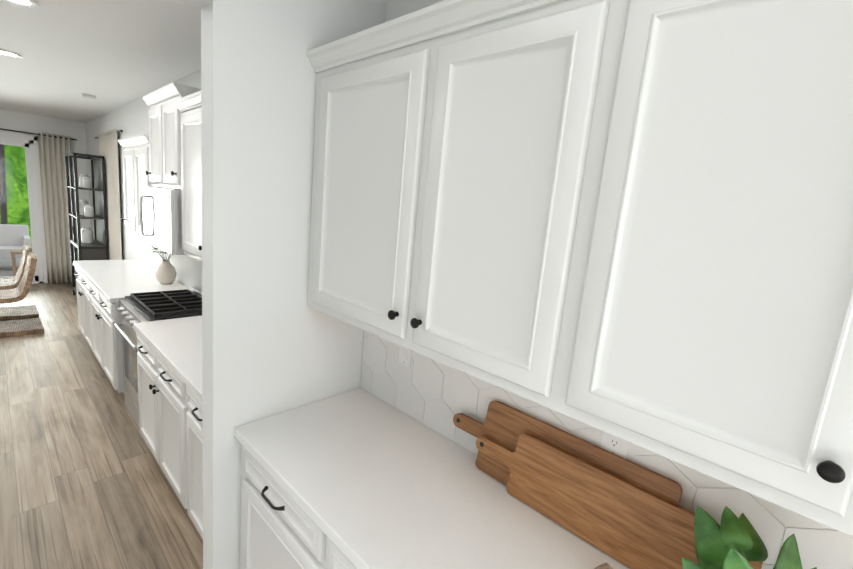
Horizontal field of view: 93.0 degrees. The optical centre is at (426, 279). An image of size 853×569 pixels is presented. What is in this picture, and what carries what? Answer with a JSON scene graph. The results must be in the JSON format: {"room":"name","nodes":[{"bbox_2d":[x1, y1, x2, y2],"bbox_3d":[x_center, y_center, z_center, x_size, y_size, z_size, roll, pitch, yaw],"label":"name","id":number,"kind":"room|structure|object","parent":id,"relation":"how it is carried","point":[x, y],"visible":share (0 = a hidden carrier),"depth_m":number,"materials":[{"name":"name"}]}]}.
{"room":"kitchen","nodes":[
{"label":"kitchen","id":0,"kind":"room"},
{"bbox_2d":[0,109,89,260],"bbox_3d":[-7.507,-1.198,5.553,0.140,2.740,4.450,14,13,42],"label":"wall","id":1,"kind":"structure","parent":0,"point":[20,121],"depth_m":6.68,"materials":[{"name":"white paint"}]},
{"bbox_2d":[0,131,47,283],"bbox_3d":[-7.016,-1.073,6.085,0.128,2.405,1.850,14,13,42],"label":"door frame","id":2,"kind":"structure","parent":1,"relation":"attached to","point":[28,145],"depth_m":6.62,"materials":[{"name":"white paint"}]},
{"bbox_2d":[0,128,122,140],"bbox_3d":[-5.712,-2.023,4.998,2.899,0.021,2.699,14,13,42],"label":"curtain rod","id":3,"kind":"object","parent":1,"relation":"attached to","point":[45,135],"visible":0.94,"depth_m":6.31,"materials":[{"name":"black metal"}]},
{"bbox_2d":[37,132,75,283],"bbox_3d":[-6.159,-1.153,6.778,0.073,2.458,0.393,14,13,42],"label":"curtain","id":4,"kind":"object","parent":3,"relation":"hanging from","point":[53,150],"visible":0.79,"depth_m":6.74,"materials":[{"name":"beige fabric"}]},
{"bbox_2d":[98,129,121,259],"bbox_3d":[-4.521,-0.834,5.792,1.302,2.458,0.039,14,13,42],"label":"curtain","id":5,"kind":"object","parent":3,"relation":"hanging from","point":[108,147],"visible":0.5,"depth_m":5.54,"materials":[{"name":"beige fabric"}]},
{"bbox_2d":[0,0,200,122],"bbox_3d":[-3.236,-1.548,1.510,11.700,0.080,4.850,14,13,42],"label":"ceiling","id":6,"kind":"structure","parent":0,"point":[110,55],"depth_m":3.01,"materials":[{"name":"white paint"}]},
{"bbox_2d":[0,49,21,57],"bbox_3d":[-3.351,-1.807,3.225,0.176,0.009,0.176,14,13,42],"label":"recessed light","id":7,"kind":"object","parent":6,"relation":"in","point":[7,53],"visible":0.98,"depth_m":3.24,"materials":[{"name":"white"}]},
{"bbox_2d":[5,0,37,6],"bbox_3d":[-2.235,-1.529,2.200,0.176,0.009,0.176,14,13,42],"label":"recessed light","id":8,"kind":"object","parent":6,"relation":"in","point":[28,3],"visible":0.92,"depth_m":2.24,"materials":[{"name":"white"}]},
{"bbox_2d":[82,93,95,98],"bbox_3d":[-3.814,-2.070,4.572,0.128,0.030,0.128,14,13,42],"label":"smoke detector","id":9,"kind":"object","parent":6,"relation":"attached to","point":[88,96],"visible":1,"depth_m":4.54,"materials":[{"name":"white plastic"}]},
{"bbox_2d":[0,282,202,568],"bbox_3d":[-3.489,1.210,1.984,11.700,0.060,4.850,14,13,42],"label":"floor","id":10,"kind":"structure","parent":0,"point":[84,483],"depth_m":2.56,"materials":[{"name":"brown wood"}]},
{"bbox_2d":[0,245,38,320],"bbox_3d":[-5.363,0.031,5.035,0.500,0.881,0.706,14,13,42],"label":"wicker chair","id":11,"kind":"object","parent":10,"relation":"on","point":[18,312],"visible":0.83,"depth_m":5.12,"materials":[{"name":"beige wicker"}]},
{"bbox_2d":[0,252,43,336],"bbox_3d":[-4.834,0.163,4.550,0.500,0.881,0.706,14,13,42],"label":"chair","id":12,"kind":"object","parent":10,"relation":"on","point":[20,292],"visible":1,"depth_m":4.61,"materials":[{"name":"beige wicker"}]},
{"bbox_2d":[74,267,92,351],"bbox_3d":[-3.343,0.330,4.411,0.965,0.876,0.606,14,13,42],"label":"base cabinet","id":13,"kind":"object","parent":10,"relation":"on","point":[82,284],"depth_m":4.20,"materials":[{"name":"white paint"}]},
{"bbox_2d":[65,153,108,294],"bbox_3d":[-5.030,-0.742,6.000,0.880,2.140,0.342,14,13,42],"label":"tall cabinet","id":14,"kind":"object","parent":10,"relation":"on","point":[87,245],"visible":0.77,"depth_m":5.88,"materials":[{"name":"black metal"}]},
{"bbox_2d":[89,283,180,393],"bbox_3d":[-2.641,0.505,3.767,0.973,0.876,0.606,14,13,42],"label":"base cabinet","id":15,"kind":"object","parent":10,"relation":"on","point":[105,340],"depth_m":3.42,"materials":[{"name":"white paint"}]},
{"bbox_2d":[73,259,188,302],"bbox_3d":[-2.959,-0.034,4.014,1.958,0.038,0.613,14,13,42],"label":"countertop","id":16,"kind":"structure","parent":15,"relation":"on","point":[115,279],"depth_m":3.85,"materials":[{"name":"white stone"}]},
{"bbox_2d":[151,245,176,283],"bbox_3d":[-2.416,-0.186,3.758,0.271,0.444,0.298,14,13,42],"label":"ceramic vase","id":17,"kind":"object","parent":16,"relation":"on","point":[165,273],"visible":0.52,"depth_m":3.72,"materials":[{"name":"beige ceramic"}]},
{"bbox_2d":[114,286,201,426],"bbox_3d":[-2.008,0.618,3.182,0.756,0.965,0.602,14,13,42],"label":"range","id":18,"kind":"object","parent":10,"relation":"on","point":[132,308],"visible":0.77,"depth_m":3.05,"materials":[{"name":"silver metal"}]},
{"bbox_2d":[136,331,180,501],"bbox_3d":[-1.381,0.820,2.610,0.978,0.876,0.606,14,13,42],"label":"base cabinet","id":19,"kind":"object","parent":10,"relation":"on","point":[159,386],"depth_m":2.35,"materials":[{"name":"white paint"}]},
{"bbox_2d":[134,315,201,402],"bbox_3d":[-1.158,0.415,2.361,1.486,0.038,0.613,14,13,42],"label":"countertop","id":20,"kind":"structure","parent":19,"relation":"on","point":[178,342],"depth_m":2.36,"materials":[{"name":"white stone"}]},
{"bbox_2d":[181,379,202,538],"bbox_3d":[-0.843,0.954,2.116,0.508,0.876,0.606,14,13,42],"label":"base cabinet","id":21,"kind":"object","parent":10,"relation":"on","point":[191,407],"depth_m":2.00,"materials":[{"name":"white paint"}]},
{"bbox_2d":[234,435,317,568],"bbox_3d":[-0.351,1.077,1.664,0.622,0.876,0.606,14,13,42],"label":"base cabinet","id":22,"kind":"object","parent":10,"relation":"on","point":[275,533],"depth_m":1.42,"materials":[{"name":"white paint"}]},
{"bbox_2d":[234,387,628,568],"bbox_3d":[0.611,0.857,0.737,3.168,0.038,0.613,14,13,42],"label":"countertop","id":23,"kind":"structure","parent":22,"relation":"on","point":[392,491],"depth_m":1.29,"materials":[{"name":"white stone"}]},
{"bbox_2d":[453,401,681,505],"bbox_3d":[0.374,0.592,1.300,0.735,0.249,0.067,14,13,42],"label":"cutting board","id":24,"kind":"object","parent":23,"relation":"on","point":[505,425],"visible":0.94,"depth_m":1.30,"materials":[{"name":"brown wood"}]},
{"bbox_2d":[593,562,612,568],"bbox_3d":[0.461,0.794,0.836,0.255,0.023,0.420,0,11,-27],"label":"open magazine","id":25,"kind":"object","parent":23,"relation":"on","point":[606,565],"visible":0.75,"depth_m":1.06,"materials":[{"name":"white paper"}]},
{"bbox_2d":[476,433,762,568],"bbox_3d":[0.464,0.643,1.180,0.780,0.204,0.064,14,13,42],"label":"cutting board","id":26,"kind":"object","parent":23,"relation":"on","point":[629,525],"visible":0.9,"depth_m":1.15,"materials":[{"name":"brown wood"}]},
{"bbox_2d":[682,505,816,568],"bbox_3d":[0.641,0.663,0.847,0.237,0.310,0.246,14,13,42],"label":"plant","id":27,"kind":"object","parent":23,"relation":"on","point":[731,541],"visible":1,"depth_m":0.87,"materials":[{"name":"green plant"}]},
{"bbox_2d":[314,527,357,568],"bbox_3d":[0.055,1.178,1.292,0.497,0.876,0.606,14,13,42],"label":"base cabinet","id":28,"kind":"object","parent":10,"relation":"on","point":[328,555],"depth_m":1.16,"materials":[{"name":"white paint"}]},
{"bbox_2d":[178,0,386,568],"bbox_3d":[-1.111,0.148,1.137,0.110,2.740,2.300,14,13,42],"label":"wall","id":29,"kind":"structure","parent":0,"point":[273,343],"depth_m":1.52,"materials":[{"name":"white paint"}]},
{"bbox_2d":[85,0,835,564],"bbox_3d":[-1.803,-0.306,3.409,11.700,2.740,0.124,14,13,42],"label":"wall","id":30,"kind":"structure","parent":0,"point":[129,119],"depth_m":4.59,"materials":[{"name":"white paint"}]},
{"bbox_2d":[118,134,149,235],"bbox_3d":[-2.407,-0.813,3.615,0.908,0.816,0.341,14,13,42],"label":"upper cabinet","id":31,"kind":"object","parent":30,"relation":"attached to","point":[134,153],"depth_m":3.51,"materials":[{"name":"white paint"}]},
{"bbox_2d":[142,82,200,188],"bbox_3d":[-1.769,-1.005,3.000,0.758,0.656,0.341,14,13,42],"label":"upper cabinet","id":32,"kind":"object","parent":30,"relation":"attached to","point":[165,152],"depth_m":2.88,"materials":[{"name":"white paint"}]},
{"bbox_2d":[140,186,185,254],"bbox_3d":[-1.854,-0.458,3.056,0.752,0.437,0.442,14,13,42],"label":"microwave","id":33,"kind":"object","parent":32,"relation":"attached to","point":[161,217],"visible":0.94,"depth_m":2.81,"materials":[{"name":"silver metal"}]},
{"bbox_2d":[174,90,201,260],"bbox_3d":[-1.158,-0.582,2.462,0.991,0.976,0.341,14,13,42],"label":"upper cabinet","id":34,"kind":"object","parent":30,"relation":"attached to","point":[187,109],"depth_m":2.55,"materials":[{"name":"white paint"}]},
{"bbox_2d":[307,7,426,343],"bbox_3d":[-0.132,-0.326,1.521,0.622,0.976,0.341,14,13,42],"label":"upper cabinet","id":35,"kind":"object","parent":30,"relation":"attached to","point":[367,106],"depth_m":1.37,"materials":[{"name":"white paint"}]},
{"bbox_2d":[399,0,602,404],"bbox_3d":[0.273,-0.225,1.148,0.497,0.976,0.341,14,13,42],"label":"upper cabinet","id":36,"kind":"object","parent":30,"relation":"attached to","point":[505,85],"depth_m":1.02,"materials":[{"name":"white paint"}]},
{"bbox_2d":[360,330,852,568],"bbox_3d":[0.833,0.594,0.922,3.147,0.453,0.004,14,13,42],"label":"tiled wall","id":37,"kind":"structure","parent":30,"relation":"attached to","point":[822,546],"depth_m":1.32,"materials":[{"name":"white tile"}]},
{"bbox_2d":[399,345,411,366],"bbox_3d":[-0.092,0.313,1.758,0.072,0.118,0.008,14,13,42],"label":"outlet","id":38,"kind":"object","parent":37,"relation":"attached to","point":[405,355],"visible":0.54,"depth_m":1.75,"materials":[{"name":"white plastic"}]},
{"bbox_2d":[600,431,628,458],"bbox_3d":[0.547,0.457,1.170,0.072,0.118,0.008,14,13,42],"label":"electrical outlet plate","id":39,"kind":"object","parent":37,"relation":"attached to","point":[614,444],"visible":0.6,"depth_m":1.17,"materials":[{"name":"white plastic"}]},
{"bbox_2d":[543,0,852,536],"bbox_3d":[0.813,-0.090,0.652,0.995,0.976,0.341,14,13,42],"label":"upper cabinet","id":40,"kind":"object","parent":30,"relation":"attached to","point":[629,220],"depth_m":0.71,"materials":[{"name":"white paint"}]},
{"label":"outside","id":41,"kind":"structure","parent":0,"visible":0},
{"bbox_2d":[0,258,20,276],"bbox_3d":[-8.543,-0.131,7.271,3.260,0.080,11.000,14,13,42],"label":"floor","id":42,"kind":"structure","parent":41,"point":[5,269],"depth_m":7.95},
{"bbox_2d":[0,224,30,257],"bbox_3d":[-8.183,-0.609,7.578,0.600,0.820,1.100,14,13,42],"label":"sofa","id":43,"kind":"object","parent":42,"relation":"on","point":[13,237],"depth_m":7.86,"materials":[{"name":"beige fabric"}]},
{"bbox_2d":[10,250,22,275],"bbox_3d":[-7.260,-0.296,7.316,0.340,0.460,0.340,14,13,42],"label":"stool","id":44,"kind":"object","parent":42,"relation":"on","point":[14,252],"depth_m":7.12,"materials":[{"name":"beige wood"}]},
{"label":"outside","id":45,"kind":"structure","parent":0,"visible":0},
{"bbox_2d":[0,144,7,223],"bbox_3d":[-10.490,-4.121,9.823,0.120,7.504,0.270,14,13,42],"label":"trunk","id":46,"kind":"object","parent":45,"point":[3,203],"depth_m":10.11,"materials":[{"name":"brown plant"}]},
{"bbox_2d":[0,145,31,248],"bbox_3d":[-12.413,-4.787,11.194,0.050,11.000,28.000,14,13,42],"label":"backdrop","id":47,"kind":"structure","parent":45,"point":[20,215],"depth_m":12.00,"materials":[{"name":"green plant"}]}
]}

